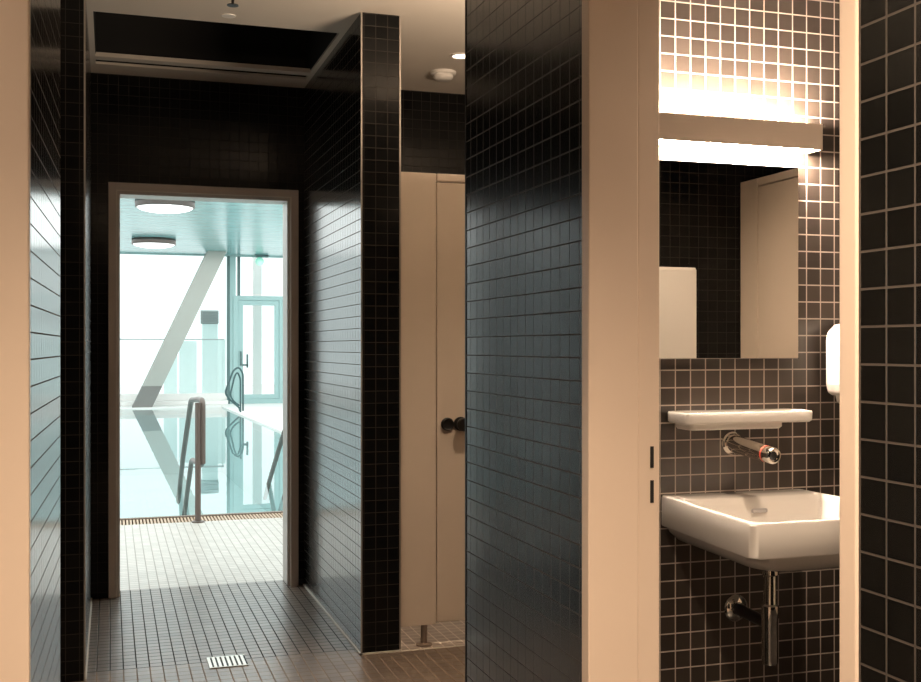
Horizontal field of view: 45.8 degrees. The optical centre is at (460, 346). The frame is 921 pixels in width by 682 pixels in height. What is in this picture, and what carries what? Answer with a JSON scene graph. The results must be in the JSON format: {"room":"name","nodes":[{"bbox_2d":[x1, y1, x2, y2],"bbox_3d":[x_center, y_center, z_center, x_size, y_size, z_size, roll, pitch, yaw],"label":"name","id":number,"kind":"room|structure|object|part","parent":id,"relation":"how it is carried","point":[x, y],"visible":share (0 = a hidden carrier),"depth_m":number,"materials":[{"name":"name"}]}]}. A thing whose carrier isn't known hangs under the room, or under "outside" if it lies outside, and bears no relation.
{"room":"changing room","nodes":[
{"label":"changing room","id":0,"kind":"room"},
{"bbox_2d":[31,0,59,681],"bbox_3d":[-0.394,-0.056,0.541,0.181,2.632,4.571,0,0,-18],"label":"wall","id":1,"kind":"structure","parent":0,"point":[45,14],"depth_m":2.31,"materials":[{"name":"black tile"}]},
{"bbox_2d":[0,0,30,681],"bbox_3d":[-0.715,0.190,1.506,0.168,2.140,0.905,0,0,-18],"label":"door frame","id":2,"kind":"structure","parent":1,"relation":"in","point":[15,15],"depth_m":1.92,"materials":[{"name":"beige paint"}]},
{"bbox_2d":[60,0,90,681],"bbox_3d":[-1.708,-0.056,4.757,0.160,2.632,1.403,0,0,-18],"label":"wall","id":3,"kind":"structure","parent":0,"point":[71,11],"depth_m":4.10,"materials":[{"name":"black tile"}]},
{"bbox_2d":[84,0,85,680],"bbox_3d":[-1.419,-0.056,4.114,0.006,2.632,0.006,0,0,-18],"label":"trim","id":4,"kind":"structure","parent":3,"relation":"attached to","point":[84,0],"depth_m":4.11,"materials":[{"name":"metal"}]},
{"bbox_2d":[86,598,91,680],"bbox_3d":[-1.630,1.257,4.782,0.008,0.006,1.403,0,0,-18],"label":"trim","id":5,"kind":"structure","parent":3,"relation":"attached to","point":[91,598],"depth_m":4.68,"materials":[{"name":"white plastic"}]},
{"bbox_2d":[120,384,273,393],"bbox_3d":[-8.966,1.485,31.151,30.000,0.250,15.200,0,0,-18],"label":"floor","id":6,"kind":"structure","parent":0,"point":[266,388],"depth_m":34.88,"materials":[{"name":"white tile"}]},
{"bbox_2d":[164,356,176,393],"bbox_3d":[-6.803,0.635,25.565,0.300,1.450,0.040,0,0,-18],"label":"screen","id":7,"kind":"object","parent":6,"relation":"on","point":[170,383],"visible":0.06,"depth_m":25.56,"materials":[{"name":"clear glass"}]},
{"bbox_2d":[120,339,223,392],"bbox_3d":[-10.452,0.588,23.520,10.500,1.545,0.020,0,0,-18],"label":"terrace railing","id":8,"kind":"object","parent":6,"relation":"on","point":[120,339],"visible":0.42,"depth_m":25.11,"materials":[{"name":"grey metal"}]},
{"bbox_3d":[-10.452,-0.172,23.520,10.500,0.025,0.020,0,0,-18],"label":"rail","id":9,"kind":"part","parent":8,"relation":"part of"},
{"bbox_3d":[-5.478,0.600,25.119,0.030,1.520,0.020,0,0,-18],"label":"post","id":10,"kind":"part","parent":8,"relation":"part of","materials":[{"name":"grey metal"}]},
{"bbox_2d":[179,341,196,392],"bbox_3d":[-6.422,0.610,25.687,0.400,1.500,0.040,0,0,-18],"label":"screen","id":11,"kind":"object","parent":6,"relation":"on","point":[188,350],"visible":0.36,"depth_m":25.67,"materials":[{"name":"clear glass"}]},
{"bbox_2d":[200,310,218,392],"bbox_3d":[-5.869,0.250,25.503,0.400,2.220,0.250,0,0,-18],"label":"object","id":12,"kind":"object","parent":6,"relation":"on","point":[209,319],"visible":0.97,"depth_m":25.43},
{"bbox_2d":[218,339,225,392],"bbox_3d":[-5.679,0.585,25.926,0.180,1.550,0.040,0,0,-18],"label":"screen","id":13,"kind":"object","parent":6,"relation":"on","point":[219,341],"visible":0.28,"depth_m":25.90,"materials":[{"name":"clear glass"}]},
{"bbox_2d":[252,257,261,393],"bbox_3d":[-4.822,-0.490,25.840,0.200,3.700,0.150,0,0,-18],"label":"post","id":14,"kind":"object","parent":6,"relation":"on","point":[256,270],"visible":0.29,"depth_m":25.77,"materials":[{"name":"white stone"}]},
{"bbox_2d":[120,198,282,255],"bbox_3d":[-3.748,-2.090,14.921,18.000,0.100,18.897,0,0,-18],"label":"ceiling","id":15,"kind":"structure","parent":0,"point":[248,229],"depth_m":18.76,"materials":[{"name":"white paint"}]},
{"bbox_2d":[132,237,175,248],"bbox_3d":[-5.799,-1.955,20.614,0.810,0.170,0.810,0,0,-18],"label":"ceiling lamp","id":16,"kind":"object","parent":15,"relation":"attached to","point":[144,242],"visible":1,"depth_m":20.32,"materials":[{"name":"white plastic"}]},
{"bbox_2d":[133,243,173,248],"bbox_3d":[-5.799,-1.925,20.614,0.756,0.110,0.756,0,0,-18],"label":"diffuser","id":17,"kind":"object","parent":16,"relation":"attached to","point":[144,245],"depth_m":20.41,"materials":[{"name":"white plastic"}]},
{"bbox_2d":[135,199,194,213],"bbox_3d":[-4.111,-1.955,15.170,0.810,0.170,0.810,0,0,-18],"label":"ceiling lamp","id":18,"kind":"object","parent":15,"relation":"attached to","point":[149,205],"visible":0.91,"depth_m":14.91,"materials":[{"name":"white plastic"}]},
{"bbox_2d":[137,204,192,213],"bbox_3d":[-4.111,-1.925,15.170,0.756,0.110,0.756,0,0,-18],"label":"diffuser","id":19,"kind":"object","parent":18,"relation":"attached to","point":[154,208],"depth_m":14.96,"materials":[{"name":"white plastic"}]},
{"bbox_2d":[254,254,268,265],"bbox_3d":[-4.402,-1.917,24.110,0.300,0.245,0.188,0,0,-18],"label":"lamp","id":20,"kind":"object","parent":15,"relation":"attached to","point":[259,261],"visible":1,"depth_m":24.04,"materials":[{"name":"teal metal"}]},
{"bbox_3d":[-4.440,-1.890,24.098,0.188,0.190,0.188,0,0,-18],"label":"lamp globe","id":21,"kind":"part","parent":20,"relation":"part of","materials":[{"name":"white"}]},
{"bbox_2d":[120,495,282,517],"bbox_3d":[-6.893,2.010,14.738,12.100,1.500,15.720,0,0,-18],"label":"swimming pool","id":22,"kind":"structure","parent":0,"point":[130,508],"depth_m":18.07,"materials":[{"name":"liquid"}]},
{"bbox_2d":[120,408,282,499],"bbox_3d":[-7.434,1.286,14.403,10.645,0.001,15.215,0,0,-18],"label":"pool water","id":23,"kind":"object","parent":22,"relation":"in","point":[240,450],"visible":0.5,"depth_m":13.04,"materials":[{"name":"liquid"}]},
{"bbox_2d":[120,511,282,524],"bbox_3d":[-5.099,1.333,7.136,10.660,0.154,0.048,0,0,-18],"label":"trim","id":24,"kind":"structure","parent":22,"relation":"attached to","point":[267,512],"depth_m":8.10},
{"bbox_2d":[78,403,464,681],"bbox_3d":[-2.576,1.335,11.278,18.000,0.150,26.350,0,0,-18],"label":"floor","id":25,"kind":"structure","parent":0,"point":[189,624],"depth_m":4.98,"materials":[{"name":"tile"}]},
{"bbox_2d":[132,251,226,407],"bbox_3d":[-5.966,-0.390,23.145,1.929,3.300,0.400,0,0,-18],"label":"column","id":26,"kind":"structure","parent":25,"relation":"on","point":[209,266],"depth_m":22.95,"materials":[{"name":"concrete"}]},
{"bbox_2d":[176,397,205,522],"bbox_3d":[-2.270,0.921,9.043,0.099,1.112,2.616,0,0,-18],"label":"pool handrail","id":27,"kind":"object","parent":25,"relation":"on","point":[199,460],"visible":0.92,"depth_m":7.85,"materials":[{"name":"metal"}]},
{"bbox_3d":[-2.122,1.144,8.589,0.057,0.663,1.568,0,0,-19],"label":"rail","id":28,"kind":"part","parent":27,"relation":"part of","materials":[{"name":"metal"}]},
{"bbox_3d":[-1.888,0.833,7.838,0.041,0.865,0.041,0,0,-18],"label":"post","id":29,"kind":"part","parent":27,"relation":"part of","materials":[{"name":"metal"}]},
{"bbox_2d":[120,252,282,405],"bbox_3d":[-6.557,-0.390,23.658,18.000,3.300,0.380,0,0,-18],"label":"window frame","id":30,"kind":"structure","parent":25,"relation":"on","point":[172,398],"depth_m":24.14,"materials":[{"name":"white metal"}]},
{"bbox_3d":[-10.178,1.140,22.620,10.470,0.240,0.140,0,0,-18],"label":"sill","id":31,"kind":"part","parent":30,"relation":"part of","materials":[{"name":"white stone"}]},
{"bbox_3d":[-6.591,-2.025,23.763,18.000,0.030,0.080,0,0,-18],"label":"rail","id":32,"kind":"part","parent":30,"relation":"part of","materials":[{"name":"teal metal"}]},
{"bbox_2d":[233,296,282,403],"bbox_3d":[-4.491,0.060,24.387,1.180,2.400,0.218,0,0,-18],"label":"door","id":33,"kind":"structure","parent":30,"relation":"attached to","point":[238,301],"depth_m":24.35,"materials":[{"name":"teal metal"}]},
{"bbox_3d":[-4.807,0.276,24.222,0.183,0.368,0.098,0,0,-18],"label":"handle","id":34,"kind":"part","parent":33,"relation":"part of","materials":[{"name":"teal metal"}]},
{"bbox_2d":[120,513,282,524],"bbox_3d":[-2.214,1.288,7.901,4.622,0.053,0.260,0,0,-18],"label":"overflow grating","id":35,"kind":"object","parent":25,"relation":"on","point":[256,516],"visible":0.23,"depth_m":8.03,"materials":[{"name":"beige plastic"}]},
{"bbox_2d":[87,649,353,672],"bbox_3d":[-1.732,1.335,4.128,2.730,0.151,0.004,0,0,-18],"label":"trim","id":36,"kind":"structure","parent":25,"relation":"attached to","point":[349,649],"depth_m":4.35,"materials":[{"name":"black metal"}]},
{"bbox_2d":[207,654,248,668],"bbox_3d":[-0.933,1.258,4.361,0.150,0.004,0.150,0,0,-18],"label":"floor drain","id":37,"kind":"object","parent":25,"relation":"on","point":[232,660],"visible":1,"depth_m":4.35,"materials":[{"name":"metal"}]},
{"bbox_2d":[225,367,243,411],"bbox_3d":[-4.384,0.828,21.254,0.372,0.870,0.486,0,0,-18],"label":"pool ladder","id":38,"kind":"object","parent":25,"relation":"on","point":[236,404],"visible":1,"depth_m":21.42,"materials":[{"name":"silver metal"}]},
{"bbox_3d":[-4.340,0.872,21.031,0.221,0.777,0.034,0,0,-18],"label":"rail","id":39,"kind":"part","parent":38,"relation":"part of","materials":[{"name":"silver metal"}]},
{"bbox_2d":[263,430,282,510],"bbox_3d":[-1.496,0.921,9.292,0.099,1.112,2.616,0,0,-18],"label":"pool handrail","id":40,"kind":"object","parent":25,"relation":"on","point":[280,444],"visible":0.18,"depth_m":9.69,"materials":[{"name":"metal"}]},
{"bbox_3d":[-1.348,1.144,8.838,0.057,0.663,1.568,0,0,-19],"label":"rail","id":41,"kind":"part","parent":40,"relation":"part of","materials":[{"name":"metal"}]},
{"bbox_2d":[401,172,464,646],"bbox_3d":[0.408,0.263,4.765,1.405,1.994,0.113,0,0,-18],"label":"toilet cubicle","id":42,"kind":"object","parent":25,"relation":"on","point":[432,213],"visible":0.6,"depth_m":4.60,"materials":[{"name":"beige laminate"}]},
{"bbox_3d":[0.231,-0.719,4.732,0.704,0.031,0.030,0,0,-18],"label":"header rail","id":43,"kind":"part","parent":42,"relation":"part of","materials":[{"name":"beige laminate"}]},
{"bbox_3d":[0.202,0.234,4.724,0.644,1.862,0.028,0,0,-18],"label":"door","id":44,"kind":"part","parent":42,"relation":"part of","materials":[{"name":"beige laminate"}]},
{"bbox_3d":[0.009,0.327,4.612,0.060,0.060,0.066,0,0,-18],"label":"door knob","id":45,"kind":"part","parent":42,"relation":"part of","materials":[{"name":"black metal"}]},
{"bbox_2d":[86,0,464,93],"bbox_3d":[0.418,-1.422,2.211,5.950,0.100,7.553,0,0,-18],"label":"ceiling","id":46,"kind":"structure","parent":0,"point":[432,31],"depth_m":4.61,"materials":[{"name":"paint"}]},
{"bbox_2d":[93,11,336,76],"bbox_3d":[-1.148,-1.607,5.022,1.041,0.470,0.885,0,0,-18],"label":"ceiling recess","id":47,"kind":"object","parent":46,"relation":"attached to","point":[119,38],"visible":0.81,"depth_m":5.40,"materials":[{"name":"paint"}]},
{"bbox_2d":[221,13,235,17],"bbox_3d":[-0.960,-1.370,4.513,0.060,0.004,0.060,0,0,-18],"label":"cap","id":48,"kind":"object","parent":46,"relation":"attached to","point":[226,15],"visible":1,"depth_m":4.50,"materials":[{"name":"white plastic"}]},
{"bbox_2d":[227,0,238,7],"bbox_3d":[-0.871,-1.339,4.168,0.068,0.067,0.068,0,0,-18],"label":"sprinkler head","id":49,"kind":"object","parent":46,"relation":"attached to","point":[232,4],"visible":1,"depth_m":4.17},
{"bbox_2d":[430,69,455,81],"bbox_3d":[-0.086,-1.351,5.435,0.128,0.043,0.128,0,0,-18],"label":"smoke detector","id":50,"kind":"object","parent":46,"relation":"attached to","point":[441,75],"visible":1,"depth_m":5.40,"materials":[{"name":"white plastic"}]},
{"bbox_2d":[450,53,464,58],"bbox_3d":[0.002,-1.369,5.129,0.100,0.006,0.100,0,0,-18],"label":"recessed light","id":51,"kind":"object","parent":46,"relation":"in","point":[454,55],"visible":0.7,"depth_m":5.12,"materials":[{"name":"white plastic"}]},
{"bbox_2d":[91,73,464,598],"bbox_3d":[-0.694,-0.431,5.834,5.750,3.382,0.273,0,0,-18],"label":"wall","id":52,"kind":"structure","parent":0,"point":[147,130],"depth_m":5.61,"materials":[{"name":"black tile"}]},
{"bbox_2d":[108,182,298,597],"bbox_3d":[-1.336,0.216,5.687,0.955,2.087,0.184,0,0,-18],"label":"door frame","id":53,"kind":"structure","parent":52,"relation":"in","point":[289,199],"depth_m":5.69,"materials":[{"name":"beige paint"}]},
{"bbox_2d":[304,12,398,652],"bbox_3d":[-0.539,-0.056,5.146,0.165,2.632,1.378,0,0,-18],"label":"wall partition","id":54,"kind":"structure","parent":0,"point":[332,96],"depth_m":4.63,"materials":[{"name":"black tile"}]},
{"bbox_2d":[303,584,401,654],"bbox_3d":[-0.539,1.257,5.142,0.178,0.006,1.386,0,0,-18],"label":"trim","id":55,"kind":"structure","parent":54,"relation":"attached to","point":[304,585],"depth_m":4.74,"materials":[{"name":"white plastic"}]},
{"bbox_2d":[361,12,400,652],"bbox_3d":[-0.328,-0.056,4.491,0.169,2.632,0.006,0,0,-18],"label":"trim","id":56,"kind":"structure","parent":54,"relation":"attached to","point":[361,12],"depth_m":4.51,"materials":[{"name":"metal"}]},
{"bbox_2d":[402,645,464,650],"bbox_3d":[1.103,1.309,4.949,2.870,0.102,0.011,0,0,-18],"label":"trim","id":57,"kind":"structure","parent":54,"relation":"attached to","point":[457,645],"depth_m":4.55,"materials":[{"name":"white plastic"}]},
{"bbox_2d":[466,0,920,681],"bbox_3d":[0.791,-0.056,0.922,0.160,2.632,4.571,0,0,-18],"label":"wall","id":58,"kind":"structure","parent":0,"point":[524,57],"depth_m":2.47,"materials":[{"name":"black tile"}]},
{"bbox_2d":[465,0,465,681],"bbox_3d":[0.016,-0.056,3.072,0.006,2.632,0.006,0,0,-18],"label":"trim","id":59,"kind":"structure","parent":58,"relation":"attached to","point":[465,0],"depth_m":3.07,"materials":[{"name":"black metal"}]},
{"bbox_2d":[582,0,858,681],"bbox_3d":[0.473,0.190,1.911,0.168,2.140,0.894,0,0,-18],"label":"door frame","id":60,"kind":"structure","parent":58,"relation":"in","point":[620,38],"depth_m":2.29,"materials":[{"name":"beige paint"}]},
{"bbox_2d":[659,0,839,681],"bbox_3d":[1.516,-0.056,3.477,2.785,2.632,0.151,0,0,-18],"label":"wall","id":61,"kind":"structure","parent":0,"point":[775,60],"depth_m":3.19,"materials":[{"name":"brown tile"}]},
{"bbox_2d":[659,159,797,358],"bbox_3d":[0.723,-0.247,3.128,0.561,0.563,0.026,0,0,-18],"label":"wall mirror","id":62,"kind":"object","parent":61,"relation":"attached to","point":[728,232],"visible":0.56,"depth_m":3.13,"materials":[{"name":"mirror"}]},
{"bbox_2d":[668,408,812,430],"bbox_3d":[0.798,0.207,3.106,0.414,0.050,0.114,0,0,-18],"label":"shelf","id":63,"kind":"object","parent":61,"relation":"attached to","point":[693,420],"visible":1,"depth_m":3.06,"materials":[{"name":"white ceramic"}]},
{"bbox_2d":[659,112,822,153],"bbox_3d":[0.755,-0.609,3.110,0.598,0.076,0.080,0,0,-18],"label":"lamp","id":64,"kind":"object","parent":61,"relation":"attached to","point":[675,129],"visible":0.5,"depth_m":3.08,"materials":[{"name":"beige paint"}]},
{"bbox_2d":[659,140,812,153],"bbox_3d":[0.744,-0.576,3.104,0.563,0.009,0.062,0,0,-18],"label":"diffuser","id":65,"kind":"object","parent":64,"relation":"attached to","point":[783,146],"depth_m":3.11,"materials":[{"name":"white plastic"}]},
{"bbox_2d":[661,489,839,571],"bbox_3d":[0.863,0.495,2.911,0.528,0.150,0.524,0,0,-18],"label":"washbasin","id":66,"kind":"object","parent":61,"relation":"attached to","point":[785,530],"visible":0.84,"depth_m":2.78,"materials":[{"name":"white ceramic"}]},
{"bbox_2d":[723,570,778,665],"bbox_3d":[0.831,0.721,3.062,0.078,0.298,0.218,0,0,-18],"label":"trap","id":67,"kind":"object","parent":66,"relation":"attached to","point":[735,608],"visible":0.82,"depth_m":2.98,"materials":[{"name":"silver metal"}]},
{"bbox_3d":[0.822,0.758,3.080,0.033,0.036,0.163,0,0,-16],"label":"waste arm","id":68,"kind":"part","parent":67,"relation":"part of","materials":[{"name":"black metal"}]},
{"bbox_2d":[721,431,780,463],"bbox_3d":[0.818,0.283,3.068,0.069,0.076,0.199,0,0,-18],"label":"tap","id":69,"kind":"object","parent":61,"relation":"attached to","point":[732,443],"visible":1,"depth_m":3.06,"materials":[{"name":"silver metal"}]},
{"bbox_3d":[0.818,0.286,3.085,0.052,0.064,0.156,0,0,-22],"label":"spout","id":70,"kind":"part","parent":69,"relation":"part of","materials":[{"name":"silver metal"}]},
{"bbox_2d":[761,603,778,665],"bbox_3d":[0.848,0.787,2.988,0.048,0.166,0.048,0,0,-18],"label":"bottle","id":71,"kind":"object","parent":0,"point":[769,611],"depth_m":2.97,"materials":[{"name":"silver metal"}]},
{"bbox_3d":[1.293,-0.056,3.194,0.150,2.632,0.250,0,0,-18],"label":"wall","id":72,"kind":"structure","parent":0,"visible":0},
{"bbox_2d":[826,324,839,403],"bbox_3d":[1.154,0.064,3.180,0.124,0.278,0.122,0,0,-18],"label":"soap dispenser","id":73,"kind":"object","parent":72,"relation":"attached to","point":[833,336],"visible":0.21,"depth_m":3.19,"materials":[{"name":"white plastic"}]}
]}

